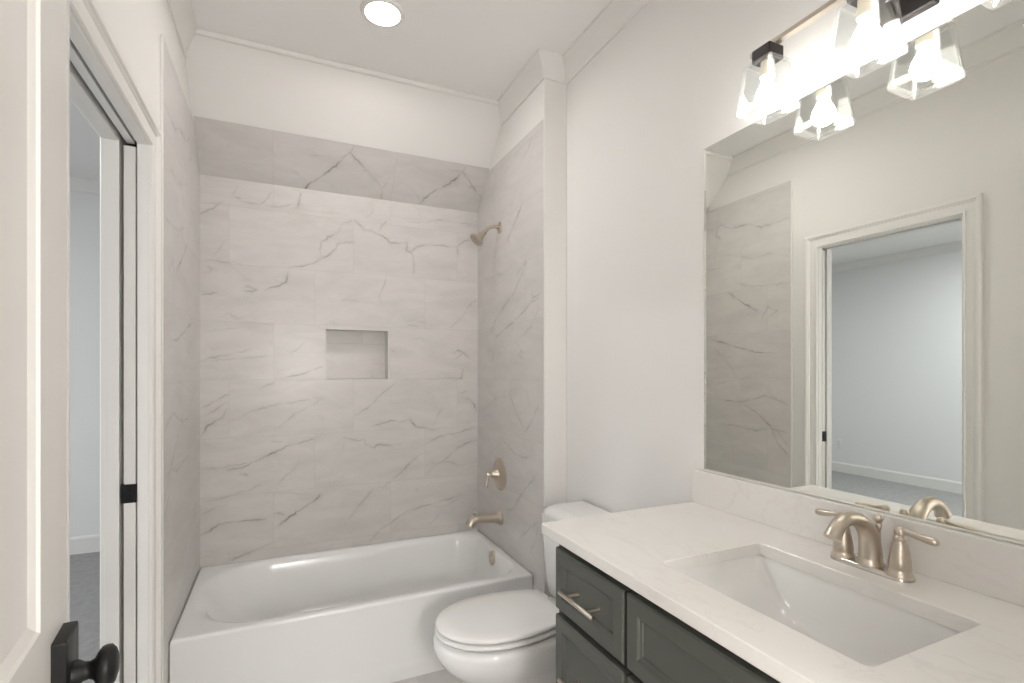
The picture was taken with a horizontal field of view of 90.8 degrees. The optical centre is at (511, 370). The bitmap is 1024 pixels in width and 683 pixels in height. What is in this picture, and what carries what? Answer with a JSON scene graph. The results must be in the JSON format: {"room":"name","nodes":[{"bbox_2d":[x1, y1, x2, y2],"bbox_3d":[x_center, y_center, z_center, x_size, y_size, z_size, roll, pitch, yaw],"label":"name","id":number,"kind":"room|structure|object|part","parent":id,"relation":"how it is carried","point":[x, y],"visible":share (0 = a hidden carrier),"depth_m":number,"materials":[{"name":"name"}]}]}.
{"room":"bathroom","nodes":[
{"label":"bathroom","id":0,"kind":"room"},
{"bbox_2d":[70,192,99,536],"bbox_3d":[-4.144,-0.026,3.397,3.905,2.790,0.100,0,0,-24],"label":"wall","id":1,"kind":"structure","parent":0,"point":[84,208],"depth_m":3.77,"materials":[{"name":"white paint"}]},
{"bbox_2d":[70,534,99,554],"bbox_3d":[-3.085,1.301,0.951,3.805,0.135,5.230,0,0,-24],"label":"baseboard","id":2,"kind":"structure","parent":1,"relation":"attached to","point":[87,543],"depth_m":3.77,"materials":[{"name":"white wood"}]},
{"bbox_2d":[70,176,99,194],"bbox_3d":[-3.085,-1.375,0.951,3.811,0.098,5.236,0,0,-24],"label":"trim","id":3,"kind":"structure","parent":1,"relation":"attached to","point":[77,184],"depth_m":3.75,"materials":[{"name":"white paint"}]},
{"bbox_2d":[70,99,99,179],"bbox_3d":[-3.130,-1.472,0.930,3.905,0.100,5.430,0,0,-24],"label":"ceiling","id":4,"kind":"structure","parent":0,"point":[84,140],"depth_m":3.21,"materials":[{"name":"white paint"}]},
{"bbox_2d":[70,0,190,682],"bbox_3d":[-0.644,-0.061,0.321,0.115,2.860,4.960,0,0,-24],"label":"wall","id":5,"kind":"structure","parent":0,"point":[136,27],"depth_m":1.64,"materials":[{"name":"white paint"}]},
{"bbox_2d":[70,39,134,143],"bbox_3d":[-1.087,-0.750,1.310,0.021,0.030,0.716,0,0,-24],"label":"trim","id":6,"kind":"structure","parent":5,"relation":"attached to","point":[76,58],"depth_m":1.34,"materials":[{"name":"white paint"}]},
{"bbox_2d":[70,12,148,682],"bbox_3d":[-1.092,0.308,1.304,0.116,2.120,0.719,0,0,-24],"label":"trim","id":7,"kind":"structure","parent":5,"relation":"attached to","point":[112,140],"depth_m":1.60,"materials":[{"name":"white wood"}]},
{"bbox_2d":[67,0,161,682],"bbox_3d":[-1.025,0.280,1.325,0.026,2.177,0.855,0,0,-24],"label":"trim","id":8,"kind":"structure","parent":5,"relation":"attached to","point":[86,13],"depth_m":1.64,"materials":[{"name":"white wood"}]},
{"bbox_2d":[121,145,136,682],"bbox_3d":[-1.397,0.317,1.984,0.041,2.080,0.808,0,0,-24],"label":"door frame","id":9,"kind":"structure","parent":5,"relation":"in","point":[129,487],"depth_m":1.62,"materials":[{"name":"white wood"}]},
{"bbox_2d":[160,35,163,682],"bbox_3d":[-1.247,0.087,1.796,0.011,2.562,0.009,0,0,-24],"label":"trim","id":10,"kind":"structure","parent":5,"relation":"attached to","point":[161,36],"depth_m":1.79,"materials":[{"name":"white paint"}]},
{"bbox_2d":[164,39,199,682],"bbox_3d":[-1.425,0.088,2.199,0.001,2.562,0.873,0,0,-24],"label":"tiled wall","id":11,"kind":"structure","parent":5,"relation":"attached to","point":[181,164],"depth_m":2.08,"materials":[{"name":"stone"}]},
{"bbox_2d":[70,552,463,682],"bbox_3d":[-1.809,1.395,0.834,6.230,0.066,6.700,0,0,-24],"label":"floor","id":12,"kind":"structure","parent":0,"point":[85,567],"depth_m":2.88,"materials":[{"name":"grey tile"}]},
{"bbox_2d":[169,530,532,682],"bbox_3d":[-0.748,1.190,2.550,1.520,0.358,0.793,0,0,-24],"label":"bathtub","id":13,"kind":"object","parent":12,"relation":"on","point":[368,613],"visible":0.82,"depth_m":2.28,"materials":[{"name":"white ceramic"}]},
{"bbox_2d":[433,500,610,682],"bbox_3d":[0.055,0.981,1.996,0.745,0.776,0.438,0,0,-24],"label":"toilet","id":14,"kind":"object","parent":12,"relation":"on","point":[505,636],"visible":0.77,"depth_m":1.84,"materials":[{"name":"white ceramic"}]},
{"bbox_3d":[0.017,1.177,1.979,0.660,0.382,0.388,0,0,-24],"label":"bowl","id":15,"kind":"part","parent":14,"relation":"part of","materials":[{"name":"white ceramic"}]},
{"bbox_3d":[-0.056,0.969,1.946,0.487,0.020,0.374,0,0,-24],"label":"seat","id":16,"kind":"part","parent":14,"relation":"part of","materials":[{"name":"white plastic"}]},
{"bbox_3d":[-0.055,0.946,1.946,0.485,0.022,0.370,0,0,-24],"label":"lid","id":17,"kind":"part","parent":14,"relation":"part of","materials":[{"name":"white plastic"}]},
{"bbox_3d":[0.302,0.806,2.108,0.204,0.355,0.420,0,0,-24],"label":"tank","id":18,"kind":"part","parent":14,"relation":"part of","materials":[{"name":"white ceramic"}]},
{"bbox_3d":[0.297,0.612,2.106,0.215,0.038,0.438,0,0,-24],"label":"tank lid","id":19,"kind":"part","parent":14,"relation":"part of","materials":[{"name":"white ceramic"}]},
{"bbox_2d":[556,544,779,682],"bbox_3d":[0.602,0.918,1.003,0.599,0.902,1.195,0,0,-24],"label":"vanity cabinet","id":20,"kind":"object","parent":12,"relation":"on","point":[607,631],"visible":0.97,"depth_m":1.15,"materials":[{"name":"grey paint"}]},
{"bbox_3d":[0.159,0.589,1.322,0.038,0.011,0.011,0,0,-24],"label":"post","id":21,"kind":"part","parent":20,"relation":"part of","materials":[{"name":"silver metal"}]},
{"bbox_3d":[0.158,0.589,1.270,0.012,0.012,0.156,0,0,-24],"label":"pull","id":22,"kind":"part","parent":20,"relation":"part of","materials":[{"name":"silver metal"}]},
{"bbox_3d":[0.196,0.824,1.285,0.022,0.279,0.311,0,0,-24],"label":"drawer","id":23,"kind":"part","parent":20,"relation":"part of","materials":[{"name":"grey paint"}]},
{"bbox_3d":[0.196,0.582,1.285,0.022,0.170,0.311,0,0,-24],"label":"drawer","id":24,"kind":"part","parent":20,"relation":"part of","materials":[{"name":"grey paint"}]},
{"bbox_3d":[0.197,0.589,1.236,0.038,0.011,0.011,0,0,-24],"label":"post","id":25,"kind":"part","parent":20,"relation":"part of","materials":[{"name":"silver metal"}]},
{"bbox_3d":[0.317,0.964,1.018,0.022,0.559,0.254,0,0,-24],"label":"door","id":26,"kind":"part","parent":20,"relation":"part of","materials":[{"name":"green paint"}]},
{"bbox_3d":[0.371,0.582,0.900,0.022,0.170,0.513,0,0,-24],"label":"false drawer","id":27,"kind":"part","parent":20,"relation":"part of","materials":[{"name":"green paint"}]},
{"bbox_2d":[542,469,1023,682],"bbox_3d":[0.604,0.397,1.014,0.589,0.138,1.217,0,0,-24],"label":"countertop","id":28,"kind":"structure","parent":20,"relation":"on","point":[972,585],"depth_m":1.02,"materials":[{"name":"white stone"}]},
{"bbox_2d":[679,555,960,682],"bbox_3d":[0.575,0.540,1.009,0.365,0.148,0.499,0,0,-24],"label":"sink","id":29,"kind":"object","parent":28,"relation":"in","point":[871,632],"visible":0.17,"depth_m":1.11,"materials":[{"name":"white ceramic"}]},
{"bbox_2d":[815,508,939,582],"bbox_3d":[0.775,0.369,1.118,0.202,0.133,0.201,0,0,15],"label":"bathroom faucet","id":30,"kind":"object","parent":28,"relation":"on","point":[870,558],"visible":1,"depth_m":1.08,"materials":[{"name":"silver metal"}]},
{"bbox_3d":[0.753,0.338,1.192,0.022,0.024,0.079,0,0,-24],"label":"lever","id":31,"kind":"part","parent":30,"relation":"part of","materials":[{"name":"silver metal"}]},
{"bbox_3d":[0.765,0.388,1.166,0.050,0.087,0.050,0,0,-24],"label":"handle","id":32,"kind":"part","parent":30,"relation":"part of","materials":[{"name":"silver metal"}]},
{"bbox_3d":[0.734,0.364,1.087,0.166,0.123,0.047,0,0,-24],"label":"spout","id":33,"kind":"part","parent":30,"relation":"part of","materials":[{"name":"silver metal"}]},
{"bbox_3d":[0.789,0.419,1.112,0.052,0.014,0.052,0,0,-24],"label":"spout","id":34,"kind":"part","parent":30,"relation":"part of","materials":[{"name":"silver metal"}]},
{"bbox_3d":[0.789,0.430,1.112,0.051,0.012,0.169,0,0,-24],"label":"deck plate","id":35,"kind":"part","parent":30,"relation":"part of","materials":[{"name":"silver metal"}]},
{"bbox_3d":[0.818,0.372,1.125,0.018,0.105,0.018,0,0,-24],"label":"lift rod","id":36,"kind":"part","parent":30,"relation":"part of","materials":[{"name":"silver metal"}]},
{"bbox_3d":[0.814,0.388,1.058,0.050,0.087,0.050,0,0,-24],"label":"handle","id":37,"kind":"part","parent":30,"relation":"part of","materials":[{"name":"silver metal"}]},
{"bbox_3d":[0.826,0.338,1.032,0.022,0.024,0.079,0,0,-24],"label":"lever","id":38,"kind":"part","parent":30,"relation":"part of","materials":[{"name":"silver metal"}]},
{"bbox_2d":[194,116,488,212],"bbox_3d":[-0.871,-1.114,2.821,1.524,0.209,0.202,0,0,-24],"label":"tiled wall","id":39,"kind":"structure","parent":0,"point":[225,149],"depth_m":2.77,"materials":[{"name":"tile"}]},
{"bbox_2d":[185,35,500,168],"bbox_3d":[-0.821,-1.252,2.702,1.535,0.478,0.465,0,0,-24],"label":"wall","id":40,"kind":"structure","parent":0,"point":[228,82],"depth_m":2.56,"materials":[{"name":"white paint"}]},
{"bbox_2d":[195,28,497,105],"bbox_3d":[-0.729,-1.480,2.496,1.430,0.024,0.023,0,0,-24],"label":"trim","id":41,"kind":"structure","parent":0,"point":[202,32],"depth_m":2.44,"materials":[{"name":"white wood"}]},
{"bbox_2d":[191,0,610,99],"bbox_3d":[0.283,-1.542,0.946,2.330,0.100,5.170,0,0,-24],"label":"ceiling","id":42,"kind":"structure","parent":0,"point":[476,47],"depth_m":2.21,"materials":[{"name":"white paint"}]},
{"bbox_2d":[360,0,404,27],"bbox_3d":[-0.538,-1.486,2.099,0.182,0.010,0.182,0,0,-24],"label":"recessed light","id":43,"kind":"object","parent":42,"relation":"in","point":[381,13],"visible":1,"depth_m":2.09,"materials":[{"name":"white plastic"}]},
{"bbox_2d":[489,79,566,595],"bbox_3d":[0.024,-0.061,2.847,0.124,2.860,0.901,0,0,-24],"label":"wall","id":44,"kind":"structure","parent":0,"point":[547,102],"depth_m":2.44,"materials":[{"name":"white paint"}]},
{"bbox_2d":[167,0,650,126],"bbox_3d":[-0.182,-1.444,1.447,1.666,0.098,2.673,0,0,-24],"label":"trim","id":45,"kind":"structure","parent":44,"relation":"attached to","point":[544,64],"depth_m":2.26,"materials":[{"name":"white wood"}]},
{"bbox_2d":[478,120,542,592],"bbox_3d":[-0.035,-0.069,2.822,0.001,2.275,0.892,0,0,-24],"label":"tiled wall","id":46,"kind":"structure","parent":44,"relation":"attached to","point":[510,261],"depth_m":2.72,"materials":[{"name":"tile"}]},
{"bbox_2d":[466,509,502,527],"bbox_3d":[-0.161,0.838,2.850,0.208,0.094,0.088,0,0,-24],"label":"tub spout","id":47,"kind":"object","parent":46,"relation":"attached to","point":[497,517],"visible":1,"depth_m":2.84,"materials":[{"name":"silver metal"}]},
{"bbox_2d":[470,222,502,245],"bbox_3d":[-0.148,-0.777,2.856,0.179,0.151,0.086,0,0,-24],"label":"showerhead","id":48,"kind":"object","parent":46,"relation":"attached to","point":[477,238],"visible":1,"depth_m":2.84,"materials":[{"name":"silver metal"}]},
{"bbox_3d":[-0.118,-0.803,2.870,0.103,0.057,0.021,0,0,-24],"label":"arm","id":49,"kind":"part","parent":48,"relation":"part of","materials":[{"name":"silver metal"}]},
{"bbox_2d":[484,457,506,489],"bbox_3d":[-0.111,0.591,2.873,0.098,0.189,0.189,0,0,-24],"label":"shower valve","id":50,"kind":"object","parent":46,"relation":"attached to","point":[499,472],"visible":1,"depth_m":2.85,"materials":[{"name":"silver metal"}]},
{"bbox_3d":[-0.140,0.624,2.860,0.035,0.081,0.024,0,0,-24],"label":"lever","id":51,"kind":"part","parent":50,"relation":"part of","materials":[{"name":"silver metal"}]},
{"bbox_3d":[-0.076,0.591,2.889,0.020,0.189,0.189,0,0,-24],"label":"valve plate","id":52,"kind":"part","parent":50,"relation":"part of","materials":[{"name":"silver metal"}]},
{"bbox_2d":[567,0,1023,545],"bbox_3d":[0.947,-0.061,1.117,0.120,2.860,5.090,0,0,-24],"label":"wall","id":53,"kind":"structure","parent":0,"point":[674,82],"depth_m":1.89,"materials":[{"name":"white paint"}]},
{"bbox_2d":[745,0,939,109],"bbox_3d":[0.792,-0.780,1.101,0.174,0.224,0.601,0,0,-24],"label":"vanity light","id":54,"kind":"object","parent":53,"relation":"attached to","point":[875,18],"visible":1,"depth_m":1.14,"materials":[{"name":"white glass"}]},
{"bbox_3d":[0.664,-0.722,1.311,0.059,0.081,0.059,0,0,-24],"label":"bulb","id":55,"kind":"part","parent":54,"relation":"part of","materials":[{"name":"white glass"}]},
{"bbox_2d":[760,58,775,80],"bbox_3d":[0.664,-0.781,1.311,0.037,0.042,0.037,0,0,-24],"label":"bulb","id":56,"kind":"object","parent":54,"relation":"attached to","point":[767,65],"depth_m":1.30,"materials":[{"name":"white glass"}]},
{"bbox_2d":[856,0,876,22],"bbox_3d":[0.765,-0.781,1.089,0.037,0.042,0.037,0,0,-24],"label":"bulb","id":57,"kind":"object","parent":54,"relation":"attached to","point":[866,10],"depth_m":1.08,"materials":[{"name":"white glass"}]},
{"bbox_3d":[0.765,-0.722,1.089,0.059,0.081,0.059,0,0,-24],"label":"bulb","id":58,"kind":"part","parent":54,"relation":"part of","materials":[{"name":"white glass"}]},
{"bbox_3d":[0.863,-0.835,1.133,0.019,0.116,0.156,0,0,-24],"label":"wall plate","id":59,"kind":"part","parent":54,"relation":"part of","materials":[{"name":"grey metal"}]},
{"bbox_2d":[692,469,1023,606],"bbox_3d":[0.862,0.382,1.131,0.021,0.108,1.217,0,0,-24],"label":"backsplash","id":60,"kind":"structure","parent":53,"relation":"attached to","point":[991,567],"depth_m":1.13,"materials":[{"name":"white stone"}]},
{"bbox_2d":[704,0,1023,544],"bbox_3d":[0.869,-0.201,1.135,0.005,1.053,1.147,0,0,-24],"label":"wall mirror","id":61,"kind":"object","parent":53,"relation":"attached to","point":[864,234],"visible":1,"depth_m":1.16,"materials":[{"name":"white mirror"}]},
{"bbox_3d":[-0.876,-0.061,3.008,1.930,2.860,0.137,0,0,-24],"label":"wall","id":62,"kind":"structure","parent":0,"visible":0},
{"bbox_2d":[200,175,477,568],"bbox_3d":[-0.913,0.030,2.912,1.524,2.078,0.001,0,0,-24],"label":"tiled wall","id":63,"kind":"structure","parent":62,"relation":"attached to","point":[294,459],"depth_m":2.85,"materials":[{"name":"tile"}]},
{"bbox_2d":[326,329,387,378],"bbox_3d":[-0.911,-0.093,2.962,0.344,0.284,0.090,0,0,-24],"label":"wall niche","id":64,"kind":"object","parent":62,"relation":"attached to","point":[350,354],"visible":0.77,"depth_m":3.00,"materials":[{"name":"tile"}]},
{"bbox_3d":[0.391,-0.061,0.177,1.670,2.860,0.120,0,0,-24],"label":"wall","id":65,"kind":"structure","parent":0,"visible":0},
{"bbox_2d":[0,0,119,682],"bbox_3d":[-0.384,0.320,0.350,0.097,2.073,0.760,0,0,-31],"label":"door","id":66,"kind":"structure","parent":65,"relation":"in","point":[38,644],"depth_m":0.56,"materials":[{"name":"white wood"}]},
{"bbox_3d":[-0.535,0.383,0.649,0.049,0.052,0.052,0,0,-24],"label":"knob","id":67,"kind":"part","parent":66,"relation":"part of","materials":[{"name":"black metal"}]}
]}

